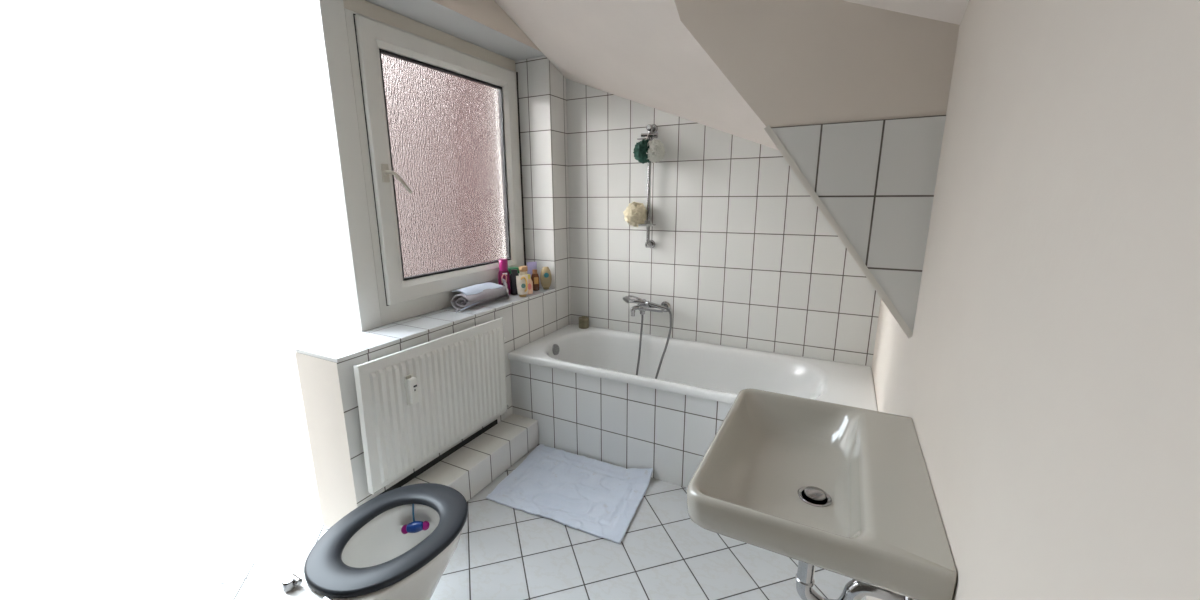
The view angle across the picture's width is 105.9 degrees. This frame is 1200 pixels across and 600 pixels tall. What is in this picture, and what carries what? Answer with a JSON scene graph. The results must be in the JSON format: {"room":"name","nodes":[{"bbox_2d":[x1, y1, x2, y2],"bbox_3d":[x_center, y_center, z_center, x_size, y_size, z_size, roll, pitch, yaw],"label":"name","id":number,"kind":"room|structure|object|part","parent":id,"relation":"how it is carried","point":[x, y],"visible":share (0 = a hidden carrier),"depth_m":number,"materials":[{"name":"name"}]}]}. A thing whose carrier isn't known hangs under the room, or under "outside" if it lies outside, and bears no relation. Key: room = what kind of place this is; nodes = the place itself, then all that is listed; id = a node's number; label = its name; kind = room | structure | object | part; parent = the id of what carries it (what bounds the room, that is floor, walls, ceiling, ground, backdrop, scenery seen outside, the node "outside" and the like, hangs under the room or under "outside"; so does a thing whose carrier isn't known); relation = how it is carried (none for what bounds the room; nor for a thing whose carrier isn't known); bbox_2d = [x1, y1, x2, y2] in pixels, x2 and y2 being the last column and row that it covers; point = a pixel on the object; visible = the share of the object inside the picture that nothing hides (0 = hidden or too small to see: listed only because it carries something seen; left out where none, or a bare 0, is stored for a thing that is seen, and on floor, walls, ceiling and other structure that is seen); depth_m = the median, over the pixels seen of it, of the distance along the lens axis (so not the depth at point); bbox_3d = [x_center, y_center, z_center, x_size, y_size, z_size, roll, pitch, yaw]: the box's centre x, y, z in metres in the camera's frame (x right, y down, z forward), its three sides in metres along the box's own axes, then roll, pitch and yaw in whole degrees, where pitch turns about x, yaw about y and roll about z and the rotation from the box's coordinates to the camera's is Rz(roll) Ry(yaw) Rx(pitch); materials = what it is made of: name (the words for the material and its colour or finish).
{"room":"bathroom","nodes":[
{"label":"bathroom","id":0,"kind":"room"},
{"bbox_2d":[295,0,570,527],"bbox_3d":[-0.782,-0.513,2.371,0.420,2.750,1.660,6,14,27],"label":"wall","id":1,"kind":"structure","parent":0,"point":[328,388],"depth_m":2.42,"materials":[{"name":"tile"}]},
{"bbox_2d":[296,0,555,362],"bbox_3d":[-0.774,-0.611,2.234,0.311,1.406,1.470,6,14,27],"label":"window","id":2,"kind":"structure","parent":1,"relation":"in","point":[422,121],"depth_m":2.18,"materials":[{"name":"white plastic"}]},
{"bbox_3d":[-1.075,-0.546,1.925,0.076,1.384,0.101,6,14,27],"label":"post","id":3,"kind":"part","parent":2,"relation":"part of","materials":[{"name":"white plastic"}]},
{"bbox_3d":[-0.954,-0.565,2.017,0.016,0.080,0.034,6,14,27],"label":"handle","id":4,"kind":"part","parent":2,"relation":"part of","materials":[{"name":"beige plastic"}]},
{"bbox_3d":[-0.904,-0.530,2.040,0.112,0.102,0.042,-9,16,-35],"label":"lever","id":5,"kind":"part","parent":2,"relation":"part of","materials":[{"name":"silver metal"}]},
{"bbox_3d":[-0.752,0.068,2.379,0.271,0.018,1.470,6,14,27],"label":"sill","id":6,"kind":"part","parent":2,"relation":"part of","materials":[{"name":"tile"}]},
{"bbox_3d":[-0.794,-0.638,2.451,0.070,1.326,1.100,6,14,27],"label":"frame","id":7,"kind":"part","parent":2,"relation":"part of","materials":[{"name":"white plastic"}]},
{"bbox_3d":[-0.776,-0.674,2.432,0.073,1.220,1.014,6,14,27],"label":"sash","id":8,"kind":"part","parent":2,"relation":"part of","materials":[{"name":"white plastic"}]},
{"bbox_3d":[-0.781,-0.674,2.434,0.008,1.020,0.814,6,14,27],"label":"pane","id":9,"kind":"part","parent":2,"relation":"part of","materials":[{"name":"pink glass"}]},
{"bbox_2d":[451,278,509,312],"bbox_3d":[-0.674,-0.035,2.506,0.144,0.125,0.426,6,14,27],"label":"folded towel","id":10,"kind":"object","parent":2,"relation":"on","point":[474,295],"visible":1,"depth_m":2.46,"materials":[{"name":"grey fabric"}]},
{"bbox_2d":[498,259,510,294],"bbox_3d":[-0.579,-0.138,2.738,0.072,0.220,0.063,-7,14,-25],"label":"shampoo bottle","id":11,"kind":"object","parent":2,"relation":"on","point":[503,272],"visible":0.83,"depth_m":2.71,"materials":[{"name":"pink"}]},
{"bbox_2d":[508,267,519,285],"bbox_3d":[-0.542,-0.130,2.861,0.072,0.150,0.056,-7,14,-25],"label":"bottle","id":12,"kind":"object","parent":2,"relation":"on","point":[510,268],"visible":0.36,"depth_m":2.83,"materials":[{"name":"green plastic"}]},
{"bbox_3d":[-0.542,-0.186,2.849,0.072,0.034,0.056,-7,14,-25],"label":"lid","id":13,"kind":"part","parent":12,"relation":"part of","materials":[{"name":"green plastic"}]},
{"bbox_2d":[510,269,518,294],"bbox_3d":[-0.520,-0.109,2.761,0.052,0.153,0.036,-7,14,-25],"label":"bottle","id":14,"kind":"object","parent":2,"relation":"on","point":[514,273],"visible":0.92,"depth_m":2.75,"materials":[{"name":"black plastic"}]},
{"bbox_2d":[516,275,527,296],"bbox_3d":[-0.463,-0.084,2.706,0.066,0.128,0.048,0,13,0],"label":"tube","id":15,"kind":"object","parent":2,"relation":"on","point":[522,280],"visible":1,"depth_m":2.69,"materials":[{"name":"plastic"}]},
{"bbox_2d":[526,274,532,294],"bbox_3d":[-0.438,-0.096,2.773,0.054,0.122,0.040,-7,14,-25],"label":"lotion bottle","id":16,"kind":"object","parent":2,"relation":"on","point":[530,283],"visible":0.67,"depth_m":2.76,"materials":[{"name":"beige"}]},
{"bbox_2d":[527,262,536,274],"bbox_3d":[-0.438,-0.159,2.926,0.046,0.176,0.049,4,14,20],"label":"tube","id":17,"kind":"object","parent":2,"relation":"on","point":[531,265],"visible":0.34,"depth_m":2.90,"materials":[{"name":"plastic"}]},
{"bbox_2d":[531,269,538,290],"bbox_3d":[-0.412,-0.127,2.878,0.052,0.135,0.046,-7,14,-25],"label":"oil bottle","id":18,"kind":"object","parent":2,"relation":"on","point":[535,277],"visible":0.94,"depth_m":2.86,"materials":[{"name":"brown plastic"}]},
{"bbox_2d":[540,266,551,289],"bbox_3d":[-0.348,-0.141,2.916,0.076,0.146,0.039,-4,13,-17],"label":"bottle","id":19,"kind":"object","parent":2,"relation":"on","point":[545,275],"visible":1,"depth_m":2.90,"materials":[{"name":"beige plastic"}]},
{"bbox_2d":[353,317,508,494],"bbox_3d":[-0.734,0.440,2.138,0.067,0.560,0.847,6,14,27],"label":"radiator","id":20,"kind":"object","parent":1,"relation":"attached to","point":[460,376],"visible":1,"depth_m":2.02,"materials":[{"name":"metal"}]},
{"bbox_2d":[404,374,418,404],"bbox_3d":[-0.791,0.379,1.906,0.034,0.130,0.042,6,14,27],"label":"meter","id":21,"kind":"object","parent":20,"relation":"attached to","point":[411,389],"visible":1,"depth_m":1.89,"materials":[{"name":"white plastic"}]},
{"bbox_2d":[377,419,497,495],"bbox_3d":[-0.774,0.767,2.201,0.005,0.027,0.825,6,14,27],"label":"trim","id":22,"kind":"structure","parent":1,"relation":"attached to","point":[427,466],"depth_m":2.19,"materials":[{"name":"black"}]},
{"bbox_2d":[519,266,527,274],"bbox_3d":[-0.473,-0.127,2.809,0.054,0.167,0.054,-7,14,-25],"label":"cap","id":23,"kind":"object","parent":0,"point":[523,270],"visible":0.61,"depth_m":2.78,"materials":[{"name":"beige plastic"}]},
{"bbox_2d":[195,444,865,599],"bbox_3d":[-0.159,1.113,1.676,2.240,0.120,3.220,6,14,27],"label":"floor","id":24,"kind":"structure","parent":0,"point":[502,552],"depth_m":1.77,"materials":[{"name":"tile"}]},
{"bbox_2d":[278,483,467,599],"bbox_3d":[-0.646,0.903,1.384,0.378,0.425,0.545,6,14,27],"label":"toilet","id":25,"kind":"object","parent":24,"relation":"on","point":[365,554],"visible":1,"depth_m":1.34,"materials":[{"name":"white ceramic"}]},
{"bbox_2d":[401,504,429,533],"bbox_3d":[-0.614,0.727,1.500,0.082,0.094,0.059,6,14,27],"label":"air freshener","id":26,"kind":"object","parent":25,"relation":"hanging from","point":[415,526],"visible":1,"depth_m":1.50,"materials":[{"name":"blue plastic"}]},
{"bbox_2d":[402,414,538,500],"bbox_3d":[-0.666,0.851,2.231,0.184,0.151,0.984,6,14,27],"label":"tiled ledge","id":27,"kind":"structure","parent":24,"relation":"on","point":[468,470],"depth_m":2.28,"materials":[{"name":"tile"}]},
{"bbox_2d":[486,444,652,543],"bbox_3d":[-0.131,0.896,2.225,0.708,0.065,0.510,6,14,24],"label":"bath mat","id":28,"kind":"object","parent":24,"relation":"on","point":[594,497],"visible":1,"depth_m":2.19,"materials":[{"name":"fabric"}]},
{"bbox_2d":[508,324,877,410],"bbox_3d":[0.438,0.514,2.500,1.820,0.398,0.701,6,14,27],"label":"bathtub","id":29,"kind":"object","parent":24,"relation":"on","point":[710,371],"visible":0.57,"depth_m":2.58,"materials":[{"name":"white ceramic"}]},
{"bbox_2d":[579,316,588,328],"bbox_3d":[-0.109,0.148,3.050,0.070,0.080,0.070,6,14,27],"label":"storage jar","id":30,"kind":"object","parent":29,"relation":"on","point":[583,321],"visible":1,"depth_m":3.02,"materials":[{"name":"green glass"}]},
{"bbox_3d":[-0.110,0.121,3.044,0.070,0.024,0.070,6,14,27],"label":"jar lid","id":31,"kind":"part","parent":30,"relation":"part of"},
{"bbox_2d":[510,360,731,487],"bbox_3d":[0.289,0.663,2.244,1.818,0.499,0.009,6,14,27],"label":"wall","id":32,"kind":"structure","parent":0,"point":[626,425],"depth_m":2.34,"materials":[{"name":"tile"}]},
{"bbox_2d":[566,79,880,367],"bbox_3d":[0.499,-0.598,2.705,2.360,2.750,0.150,6,14,27],"label":"wall","id":33,"kind":"structure","parent":0,"point":[743,255],"depth_m":2.61,"materials":[{"name":"tile"}]},
{"bbox_2d":[637,124,657,247],"bbox_3d":[0.281,-0.660,2.668,0.118,0.718,0.094,3,13,16],"label":"shower rail","id":34,"kind":"object","parent":33,"relation":"attached to","point":[652,129],"visible":1,"depth_m":2.64,"materials":[{"name":"grey metal"}]},
{"bbox_2d":[623,202,647,226],"bbox_3d":[0.211,-0.511,2.704,0.152,0.150,0.146,6,14,27],"label":"bath pouf","id":35,"kind":"object","parent":34,"relation":"hanging from","point":[635,214],"visible":1,"depth_m":2.66,"materials":[{"name":"beige"}]},
{"bbox_2d":[638,222,655,226],"bbox_3d":[0.278,-0.447,2.686,0.095,0.024,0.082,6,14,27],"label":"soap tray","id":36,"kind":"object","parent":34,"relation":"attached to","point":[648,224],"visible":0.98,"depth_m":2.68,"materials":[{"name":"white plastic"}]},
{"bbox_2d":[633,135,665,163],"bbox_3d":[0.278,-0.852,2.548,0.178,0.163,0.148,6,14,27],"label":"bath pouf","id":37,"kind":"object","parent":34,"relation":"hanging from","point":[645,151],"visible":1,"depth_m":2.52,"materials":[{"name":"teal"}]},
{"bbox_2d":[628,295,670,316],"bbox_3d":[0.304,0.035,2.787,0.229,0.138,0.143,6,14,27],"label":"mixer tap","id":38,"kind":"object","parent":33,"relation":"attached to","point":[642,308],"visible":0.87,"depth_m":2.79,"materials":[{"name":"silver metal"}]},
{"bbox_3d":[0.236,0.009,2.772,0.124,0.081,0.052,-5,14,-18],"label":"mixer lever","id":39,"kind":"part","parent":38,"relation":"part of","materials":[{"name":"silver metal"}]},
{"bbox_2d":[623,296,666,309],"bbox_3d":[0.267,0.018,2.747,0.282,0.067,0.050,6,14,25],"label":"shower","id":40,"kind":"object","parent":38,"relation":"attached to","point":[626,299],"visible":1,"depth_m":2.75,"materials":[{"name":"silver metal"}]},
{"bbox_3d":[0.290,0.027,2.746,0.240,0.051,0.026,4,14,20],"label":"handle","id":41,"kind":"part","parent":40,"relation":"part of","materials":[{"name":"silver metal"}]},
{"bbox_2d":[636,308,671,378],"bbox_3d":[0.308,0.343,2.740,0.215,0.592,0.214,6,14,27],"label":"shower hose","id":42,"kind":"object","parent":38,"relation":"attached to","point":[667,309],"visible":0.59,"depth_m":2.72,"materials":[{"name":"silver metal"}]},
{"bbox_2d":[494,0,968,149],"bbox_3d":[-0.086,-0.946,1.154,1.840,1.314,2.970,6,14,27],"label":"ceiling","id":43,"kind":"structure","parent":0,"point":[639,51],"depth_m":2.09,"materials":[{"name":"paint"}]},
{"bbox_2d":[674,0,959,332],"bbox_3d":[0.729,-0.781,1.799,0.920,1.492,1.120,6,14,27],"label":"wall","id":44,"kind":"structure","parent":0,"point":[856,95],"depth_m":1.25,"materials":[{"name":"white paint"}]},
{"bbox_2d":[764,125,912,337],"bbox_3d":[0.685,-0.205,1.308,0.443,0.598,0.009,6,14,27],"label":"trim","id":45,"kind":"structure","parent":44,"relation":"attached to","point":[774,138],"depth_m":1.30,"materials":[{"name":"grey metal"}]},
{"bbox_2d":[866,0,1199,599],"bbox_3d":[0.761,-0.178,0.858,0.120,2.750,2.950,6,14,27],"label":"wall","id":46,"kind":"structure","parent":0,"point":[1047,377],"depth_m":0.45,"materials":[{"name":"white paint"}]},
{"bbox_2d":[687,389,956,599],"bbox_3d":[0.472,0.402,1.018,0.420,0.150,0.560,6,14,27],"label":"washbasin","id":47,"kind":"object","parent":46,"relation":"attached to","point":[844,490],"visible":1,"depth_m":0.94,"materials":[{"name":"grey ceramic"}]},
{"bbox_2d":[795,561,911,599],"bbox_3d":[0.554,0.609,1.000,0.218,0.246,0.060,6,14,27],"label":"trap","id":48,"kind":"object","parent":47,"relation":"attached to","point":[854,589],"visible":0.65,"depth_m":1.01,"materials":[{"name":"silver metal"}]}
]}

